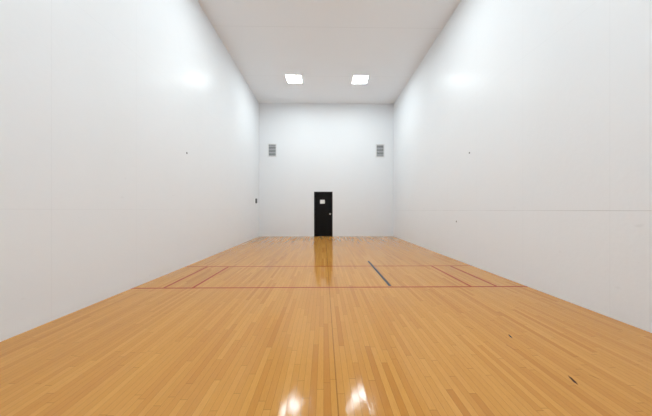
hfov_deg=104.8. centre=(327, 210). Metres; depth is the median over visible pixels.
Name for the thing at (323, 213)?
door
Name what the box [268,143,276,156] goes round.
air vent
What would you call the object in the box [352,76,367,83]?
recessed light
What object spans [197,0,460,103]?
ceiling
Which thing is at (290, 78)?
recessed light
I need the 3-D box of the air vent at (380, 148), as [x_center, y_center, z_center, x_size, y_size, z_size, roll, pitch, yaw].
[2.391,-2.710,11.427,0.400,0.610,0.024,0,0,-1]
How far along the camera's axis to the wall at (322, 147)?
11.40 m
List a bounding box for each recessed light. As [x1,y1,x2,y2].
[286,75,301,82]
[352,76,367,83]
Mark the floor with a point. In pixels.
(267, 325)
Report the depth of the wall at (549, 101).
3.71 m
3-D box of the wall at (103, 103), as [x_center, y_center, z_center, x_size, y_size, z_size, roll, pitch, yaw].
[-3.083,-1.830,5.252,0.160,6.040,12.520,0,0,-1]
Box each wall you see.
[0,0,258,341]
[259,103,392,236]
[393,0,651,332]
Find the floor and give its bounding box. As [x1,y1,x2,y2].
[0,236,651,415]
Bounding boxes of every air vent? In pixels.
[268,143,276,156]
[376,144,384,156]
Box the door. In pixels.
[314,192,332,235]

